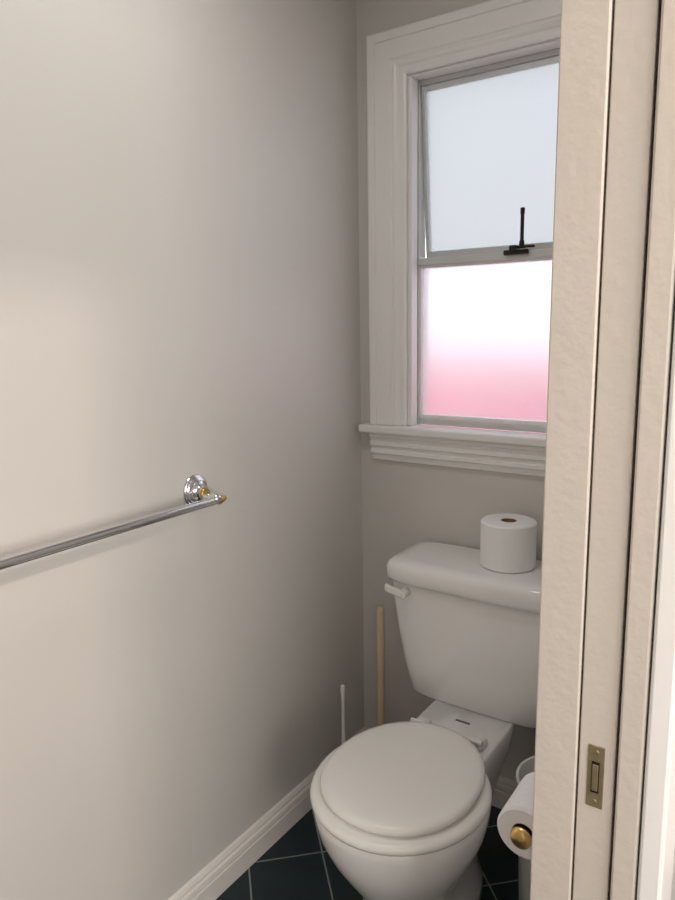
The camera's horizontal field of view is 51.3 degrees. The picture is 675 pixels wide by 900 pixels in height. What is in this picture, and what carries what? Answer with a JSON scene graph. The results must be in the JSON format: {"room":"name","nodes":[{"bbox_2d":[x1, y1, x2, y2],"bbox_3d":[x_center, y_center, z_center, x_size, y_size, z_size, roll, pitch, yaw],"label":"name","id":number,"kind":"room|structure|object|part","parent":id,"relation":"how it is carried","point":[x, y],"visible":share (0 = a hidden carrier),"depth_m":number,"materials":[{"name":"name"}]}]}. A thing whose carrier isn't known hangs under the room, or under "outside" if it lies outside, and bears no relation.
{"room":"bathroom","nodes":[
{"label":"bathroom","id":0,"kind":"room"},
{"bbox_2d":[0,0,363,899],"bbox_3d":[-0.876,0.075,0.958,0.120,2.450,3.420,6,12,34],"label":"wall","id":1,"kind":"structure","parent":0,"point":[180,292],"depth_m":1.57,"materials":[{"name":"paint"}]},
{"bbox_2d":[0,474,226,570],"bbox_3d":[-0.477,0.145,1.377,0.079,0.076,0.696,6,12,34],"label":"towel bar","id":2,"kind":"object","parent":1,"relation":"attached to","point":[197,495],"visible":1,"depth_m":1.42,"materials":[{"name":"silver metal"}]},
{"bbox_3d":[-0.287,0.111,1.621,0.044,0.026,0.026,6,12,34],"label":"post","id":3,"kind":"part","parent":2,"relation":"part of","materials":[{"name":"silver metal"}]},
{"bbox_2d":[168,727,365,899],"bbox_3d":[-0.452,1.145,1.622,0.017,0.098,1.950,6,12,34],"label":"baseboard","id":4,"kind":"structure","parent":1,"relation":"attached to","point":[231,863],"depth_m":1.91,"materials":[{"name":"white paint"}]},
{"bbox_2d":[216,806,518,899],"bbox_3d":[0.390,1.458,0.334,3.100,0.100,3.420,6,12,34],"label":"floor","id":5,"kind":"structure","parent":0,"point":[298,866],"depth_m":1.90,"materials":[{"name":"tile"}]},
{"bbox_2d":[340,685,345,743],"bbox_3d":[0.019,0.896,2.141,0.092,0.391,0.092,6,12,34],"label":"toilet brush","id":6,"kind":"object","parent":5,"relation":"on","point":[342,689],"visible":0.22,"depth_m":2.12,"materials":[{"name":"white plastic"}]},
{"bbox_2d":[376,607,384,725],"bbox_3d":[0.139,0.778,2.243,0.124,0.585,0.124,6,12,34],"label":"plunger","id":7,"kind":"object","parent":5,"relation":"on","point":[380,616],"visible":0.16,"depth_m":2.22,"materials":[{"name":"wood"}]},
{"bbox_2d":[310,541,541,899],"bbox_3d":[0.248,0.749,1.749,0.522,0.810,0.812,6,12,34],"label":"toilet","id":8,"kind":"object","parent":5,"relation":"on","point":[402,810],"visible":0.85,"depth_m":1.73,"materials":[{"name":"ceramic"}]},
{"bbox_3d":[0.159,0.391,1.946,0.063,0.034,0.012,6,12,34],"label":"lever arm","id":9,"kind":"part","parent":8,"relation":"part of","materials":[{"name":"white plastic"}]},
{"bbox_3d":[0.140,0.759,1.585,0.402,0.022,0.419,6,12,34],"label":"seat","id":10,"kind":"part","parent":8,"relation":"part of","materials":[{"name":"plastic"}]},
{"bbox_3d":[0.152,0.731,1.600,0.352,0.024,0.416,6,12,34],"label":"seat lid","id":11,"kind":"part","parent":8,"relation":"part of","materials":[{"name":"plastic"}]},
{"bbox_3d":[0.189,0.963,1.689,0.392,0.412,0.561,6,12,34],"label":"bowl","id":12,"kind":"part","parent":8,"relation":"part of","materials":[{"name":"ceramic"}]},
{"bbox_3d":[0.401,0.339,1.912,0.522,0.065,0.252,6,12,34],"label":"tank lid","id":13,"kind":"part","parent":8,"relation":"part of","materials":[{"name":"ceramic"}]},
{"bbox_3d":[0.409,0.539,1.954,0.498,0.354,0.221,6,12,34],"label":"tank","id":14,"kind":"part","parent":8,"relation":"part of","materials":[{"name":"ceramic"}]},
{"bbox_2d":[480,513,536,573],"bbox_3d":[0.456,0.247,1.879,0.146,0.124,0.146,6,12,34],"label":"toilet paper roll","id":15,"kind":"object","parent":8,"relation":"on","point":[508,541],"visible":1,"depth_m":1.82,"materials":[{"name":"paper"}]},
{"bbox_2d":[516,756,534,899],"bbox_3d":[0.527,0.967,1.673,0.210,0.398,0.210,6,12,34],"label":"waste bin","id":16,"kind":"object","parent":5,"relation":"on","point":[526,767],"visible":0.17,"depth_m":1.67,"materials":[{"name":"plastic"}]},
{"bbox_2d":[356,0,558,780],"bbox_3d":[1.343,-0.045,1.422,3.000,2.450,0.120,6,12,34],"label":"wall","id":17,"kind":"structure","parent":0,"point":[405,504],"depth_m":2.14,"materials":[{"name":"paint"}]},
{"bbox_2d":[368,728,516,808],"bbox_3d":[0.484,1.037,2.141,0.928,0.098,0.017,6,12,34],"label":"baseboard","id":18,"kind":"structure","parent":17,"relation":"attached to","point":[505,787],"depth_m":2.12,"materials":[{"name":"white paint"}]},
{"bbox_2d":[358,423,545,447],"bbox_3d":[0.470,-0.036,1.963,0.924,0.025,0.094,6,12,34],"label":"sill","id":19,"kind":"structure","parent":17,"relation":"attached to","point":[533,439],"depth_m":2.00,"materials":[{"name":"white paint"}]},
{"bbox_2d":[369,433,545,476],"bbox_3d":[0.460,0.024,1.959,0.856,0.086,0.030,6,12,34],"label":"apron","id":20,"kind":"object","parent":17,"relation":"attached to","point":[505,458],"visible":0.61,"depth_m":2.02,"materials":[{"name":"white paint"}]},
{"bbox_2d":[366,0,560,425],"bbox_3d":[0.450,-0.590,1.850,0.854,1.104,0.031,6,12,34],"label":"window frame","id":21,"kind":"structure","parent":17,"relation":"attached to","point":[490,27],"depth_m":2.00,"materials":[{"name":"white paint"}]},
{"bbox_2d":[408,38,559,425],"bbox_3d":[0.493,-0.543,1.922,0.618,0.987,0.120,6,12,34],"label":"window frame","id":22,"kind":"structure","parent":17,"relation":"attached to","point":[413,79],"depth_m":2.01,"materials":[{"name":"white paint"}]},
{"bbox_2d":[417,48,559,432],"bbox_3d":[0.494,-0.540,1.924,0.610,0.981,0.084,6,12,34],"label":"window","id":23,"kind":"structure","parent":22,"relation":"attached to","point":[514,252],"depth_m":1.98,"materials":[{"name":"glass"}]},
{"bbox_2d":[420,257,551,425],"bbox_3d":[0.499,-0.299,1.968,0.590,0.455,0.023,6,12,34],"label":"bead","id":24,"kind":"object","parent":23,"relation":"attached to","point":[427,416],"visible":0.57,"depth_m":2.06,"materials":[{"name":"white paint"}]},
{"bbox_3d":[0.500,-0.299,1.968,0.588,0.447,0.001,6,12,34],"label":"lower pane","id":25,"kind":"part","parent":23,"relation":"part of","materials":[{"name":"white glass"}]},
{"bbox_3d":[0.499,-0.779,1.894,0.586,0.469,0.054,6,12,34],"label":"upper sash","id":26,"kind":"part","parent":23,"relation":"part of","materials":[{"name":"white glass"}]},
{"bbox_3d":[0.499,-0.780,1.894,0.570,0.450,0.034,6,12,34],"label":"upper pane","id":27,"kind":"part","parent":23,"relation":"part of","materials":[{"name":"white glass"}]},
{"bbox_3d":[0.494,-0.596,1.881,0.014,0.104,0.014,6,12,34],"label":"stay handle","id":28,"kind":"part","parent":23,"relation":"part of","materials":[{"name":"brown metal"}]},
{"bbox_2d":[590,761,599,793],"bbox_3d":[0.306,0.388,0.834,0.009,0.040,0.001,6,12,34],"label":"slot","id":29,"kind":"object","parent":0,"point":[593,762],"depth_m":0.83,"materials":[{"name":"black metal"}]},
{"bbox_2d":[591,764,598,791],"bbox_3d":[0.305,0.388,0.833,0.007,0.034,0.002,6,12,34],"label":"door latch","id":30,"kind":"object","parent":29,"relation":"in","point":[594,784],"depth_m":0.83,"materials":[{"name":"gold metal"}]},
{"bbox_2d":[671,849,674,899],"bbox_3d":[-0.003,0.166,0.353,0.123,2.450,3.200,6,12,34],"label":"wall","id":31,"kind":"structure","parent":0,"point":[673,875],"depth_m":1.09,"materials":[{"name":"paint"}]},
{"bbox_2d":[497,772,533,859],"bbox_3d":[0.362,0.621,1.193,0.140,0.092,0.176,6,12,34],"label":"toilet paper holder","id":32,"kind":"object","parent":31,"relation":"attached to","point":[514,821],"visible":0.43,"depth_m":1.16,"materials":[{"name":"white paper"}]},
{"bbox_2d":[530,0,614,899],"bbox_3d":[0.270,0.282,0.851,0.051,2.040,0.020,6,12,34],"label":"door frame","id":33,"kind":"structure","parent":31,"relation":"attached to","point":[586,26],"depth_m":0.79,"materials":[{"name":"beige paint"}]},
{"bbox_2d":[573,0,661,899],"bbox_3d":[0.516,0.227,1.119,0.041,2.023,0.750,6,12,34],"label":"door","id":34,"kind":"structure","parent":31,"relation":"in","point":[636,32],"depth_m":0.76,"materials":[{"name":"beige paint"}]},
{"bbox_3d":[0.307,0.388,0.835,0.019,0.080,0.004,6,12,34],"label":"edge pull handle","id":35,"kind":"part","parent":34,"relation":"part of","materials":[{"name":"gold metal"}]},
{"bbox_2d":[610,0,674,899],"bbox_3d":[0.368,0.252,0.812,0.056,2.110,0.091,6,12,34],"label":"door frame","id":36,"kind":"structure","parent":31,"relation":"attached to","point":[659,302],"depth_m":0.76,"materials":[{"name":"beige paint"}]}
]}

